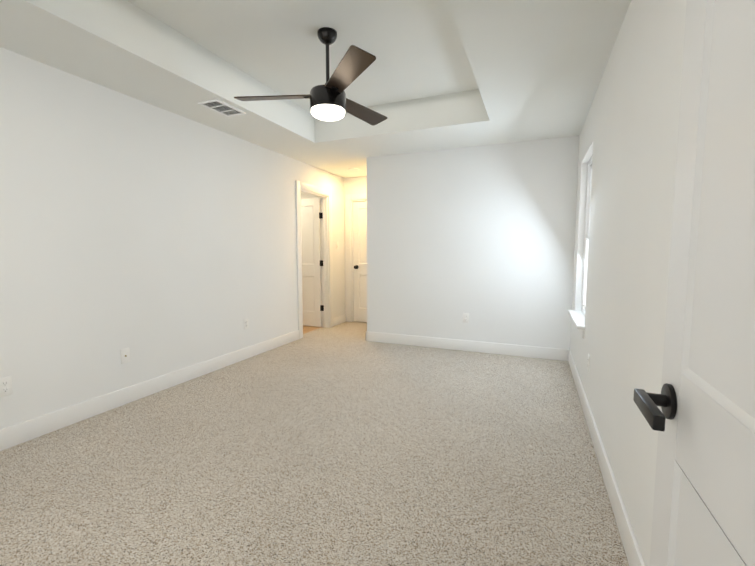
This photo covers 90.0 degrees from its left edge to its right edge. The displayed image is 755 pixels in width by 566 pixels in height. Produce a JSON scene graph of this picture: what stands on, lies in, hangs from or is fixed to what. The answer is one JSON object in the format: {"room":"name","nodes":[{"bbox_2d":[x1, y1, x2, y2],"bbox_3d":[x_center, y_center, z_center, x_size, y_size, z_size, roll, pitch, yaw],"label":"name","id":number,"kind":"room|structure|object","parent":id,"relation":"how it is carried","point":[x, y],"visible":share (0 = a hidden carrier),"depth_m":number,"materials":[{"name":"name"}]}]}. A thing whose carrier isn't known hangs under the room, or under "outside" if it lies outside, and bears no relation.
{"room":"empty bedroom","nodes":[
{"label":"empty bedroom","id":0,"kind":"room"},
{"bbox_2d":[0,47,344,429],"bbox_3d":[-1.703,-0.538,3.775,0.120,2.860,6.300,2,5,23],"label":"wall","id":1,"kind":"structure","parent":0,"point":[157,241],"depth_m":2.97,"materials":[{"name":"paint"}]},
{"bbox_2d":[0,376,12,396],"bbox_3d":[-2.282,0.636,2.312,0.008,0.117,0.072,2,5,23],"label":"electrical outlet","id":2,"kind":"object","parent":1,"relation":"attached to","point":[6,389],"visible":1,"depth_m":2.32,"materials":[{"name":"white plastic"}]},
{"bbox_2d":[120,348,129,363],"bbox_3d":[-1.995,0.578,2.992,0.014,0.117,0.072,2,5,23],"label":"outlet","id":3,"kind":"object","parent":1,"relation":"attached to","point":[125,355],"visible":1,"depth_m":2.99,"materials":[{"name":"white plastic"}]},
{"bbox_2d":[0,330,298,450],"bbox_3d":[-1.891,0.876,3.265,0.017,0.130,4.195,2,5,23],"label":"baseboard","id":4,"kind":"structure","parent":1,"relation":"attached to","point":[22,432],"depth_m":2.96,"materials":[{"name":"paint"}]},
{"bbox_2d":[244,318,248,329],"bbox_3d":[-1.475,0.461,4.244,0.008,0.117,0.072,2,5,23],"label":"electrical outlet","id":5,"kind":"object","parent":1,"relation":"attached to","point":[246,326],"visible":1,"depth_m":4.24,"materials":[{"name":"white plastic"}]},
{"bbox_2d":[301,198,323,326],"bbox_3d":[-1.206,-0.320,6.043,0.756,2.015,0.151,2,5,23],"label":"door","id":6,"kind":"structure","parent":1,"relation":"in","point":[312,261],"depth_m":5.96,"materials":[{"name":"paint"}]},
{"bbox_2d":[295,181,332,338],"bbox_3d":[-0.966,-0.333,5.572,0.156,2.145,0.950,2,5,23],"label":"door frame","id":7,"kind":"structure","parent":1,"relation":"attached to","point":[324,195],"depth_m":5.84,"materials":[{"name":"paint"}]},
{"bbox_2d":[333,314,345,325],"bbox_3d":[-0.633,0.618,6.279,0.014,0.130,0.459,2,5,23],"label":"baseboard","id":8,"kind":"structure","parent":1,"relation":"attached to","point":[341,319],"depth_m":6.27,"materials":[{"name":"paint"}]},
{"bbox_2d":[301,193,321,311],"bbox_3d":[0.126,-0.768,6.470,5.869,2.860,0.100,2,5,23],"label":"wall","id":9,"kind":"structure","parent":0,"point":[304,196],"depth_m":6.93,"materials":[{"name":"paint"}]},
{"bbox_2d":[303,325,321,333],"bbox_3d":[-2.048,0.738,5.985,2.125,0.062,2.700,2,5,23],"label":"floor","id":10,"kind":"structure","parent":0,"point":[306,329],"depth_m":5.92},
{"bbox_2d":[0,321,628,565],"bbox_3d":[-0.076,0.974,3.225,3.644,0.060,6.300,2,5,23],"label":"floor carpet","id":11,"kind":"object","parent":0,"point":[345,444],"visible":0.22,"depth_m":2.09,"materials":[{"name":"beige carpet"}]},
{"bbox_2d":[0,0,630,177],"bbox_3d":[-1.058,-1.722,3.404,5.769,0.438,6.300,2,5,23],"label":"ceiling","id":12,"kind":"structure","parent":0,"point":[442,74],"depth_m":2.70,"materials":[{"name":"paint"}]},
{"bbox_2d":[198,98,245,116],"bbox_3d":[-1.307,-1.476,3.190,0.202,0.015,0.335,2,5,23],"label":"ceiling vent","id":13,"kind":"object","parent":12,"relation":"in","point":[221,107],"visible":1,"depth_m":3.17,"materials":[{"name":"white plastic"}]},
{"bbox_2d":[234,27,386,125],"bbox_3d":[-0.370,-1.459,2.739,1.175,0.568,1.147,2,5,23],"label":"ceiling fan","id":14,"kind":"object","parent":12,"relation":"hanging from","point":[329,101],"visible":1,"depth_m":2.56,"materials":[{"name":"black metal"}]},
{"bbox_2d":[344,176,366,313],"bbox_3d":[-0.059,-0.760,6.373,0.912,2.860,0.370,2,5,23],"label":"wall","id":15,"kind":"structure","parent":0,"point":[355,185],"depth_m":6.25,"materials":[{"name":"paint"}]},
{"bbox_2d":[345,193,366,321],"bbox_3d":[-0.100,-0.393,6.276,0.885,2.145,0.138,2,5,23],"label":"door frame","id":16,"kind":"structure","parent":15,"relation":"attached to","point":[350,199],"depth_m":6.35,"materials":[{"name":"paint"}]},
{"bbox_2d":[353,201,366,321],"bbox_3d":[-0.097,-0.339,6.270,0.666,2.015,0.173,2,5,23],"label":"hall door","id":17,"kind":"structure","parent":15,"relation":"in","point":[360,257],"depth_m":6.33,"materials":[{"name":"paint"}]},
{"bbox_2d":[367,136,578,349],"bbox_3d":[1.337,-0.655,5.147,2.612,2.860,1.422,2,5,23],"label":"wall","id":18,"kind":"structure","parent":0,"point":[483,236],"depth_m":4.46,"materials":[{"name":"paint"}]},
{"bbox_2d":[463,313,468,322],"bbox_3d":[1.069,0.423,4.574,0.072,0.117,0.008,2,5,23],"label":"electrical outlet","id":19,"kind":"object","parent":18,"relation":"attached to","point":[465,317],"visible":1,"depth_m":4.57,"materials":[{"name":"white plastic"}]},
{"bbox_2d":[366,331,567,360],"bbox_3d":[0.964,0.758,4.640,2.432,0.130,0.017,2,5,23],"label":"baseboard","id":20,"kind":"structure","parent":18,"relation":"attached to","point":[453,344],"depth_m":4.56,"materials":[{"name":"paint"}]},
{"bbox_2d":[570,0,686,565],"bbox_3d":[1.254,-0.368,1.782,0.150,2.860,4.878,2,5,23],"label":"wall","id":21,"kind":"structure","parent":0,"point":[628,136],"depth_m":1.66,"materials":[{"name":"paint"}]},
{"bbox_2d":[568,310,584,338],"bbox_3d":[1.837,0.362,3.439,0.125,0.103,0.920,2,5,23],"label":"window sill","id":22,"kind":"structure","parent":21,"relation":"attached to","point":[578,318],"depth_m":3.30,"materials":[{"name":"paint"}]},
{"bbox_2d":[581,155,592,314],"bbox_3d":[1.906,-0.412,3.344,0.061,1.457,0.820,2,5,23],"label":"double-hung window","id":23,"kind":"structure","parent":21,"relation":"in","point":[586,236],"depth_m":3.66,"materials":[{"name":"white plastic"}]},
{"bbox_2d":[587,354,589,371],"bbox_3d":[1.539,0.583,2.756,0.008,0.117,0.072,2,5,23],"label":"electrical outlet","id":24,"kind":"object","parent":21,"relation":"attached to","point":[588,364],"visible":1,"depth_m":2.74,"materials":[{"name":"white plastic"}]},
{"bbox_2d":[568,349,644,565],"bbox_3d":[1.255,0.974,2.113,0.014,0.130,4.478,2,5,23],"label":"baseboard","id":25,"kind":"structure","parent":21,"relation":"attached to","point":[633,554],"depth_m":1.83,"materials":[{"name":"paint"}]},
{"bbox_3d":[-1.228,-0.249,0.395,3.364,2.860,0.400,2,5,23],"label":"wall","id":26,"kind":"structure","parent":0,"visible":0},
{"bbox_2d":[633,0,754,565],"bbox_3d":[0.445,0.155,0.393,0.151,2.030,0.806,2,5,23],"label":"entry door","id":27,"kind":"structure","parent":26,"relation":"in","point":[701,420],"depth_m":0.59,"materials":[{"name":"paint"}]}
]}

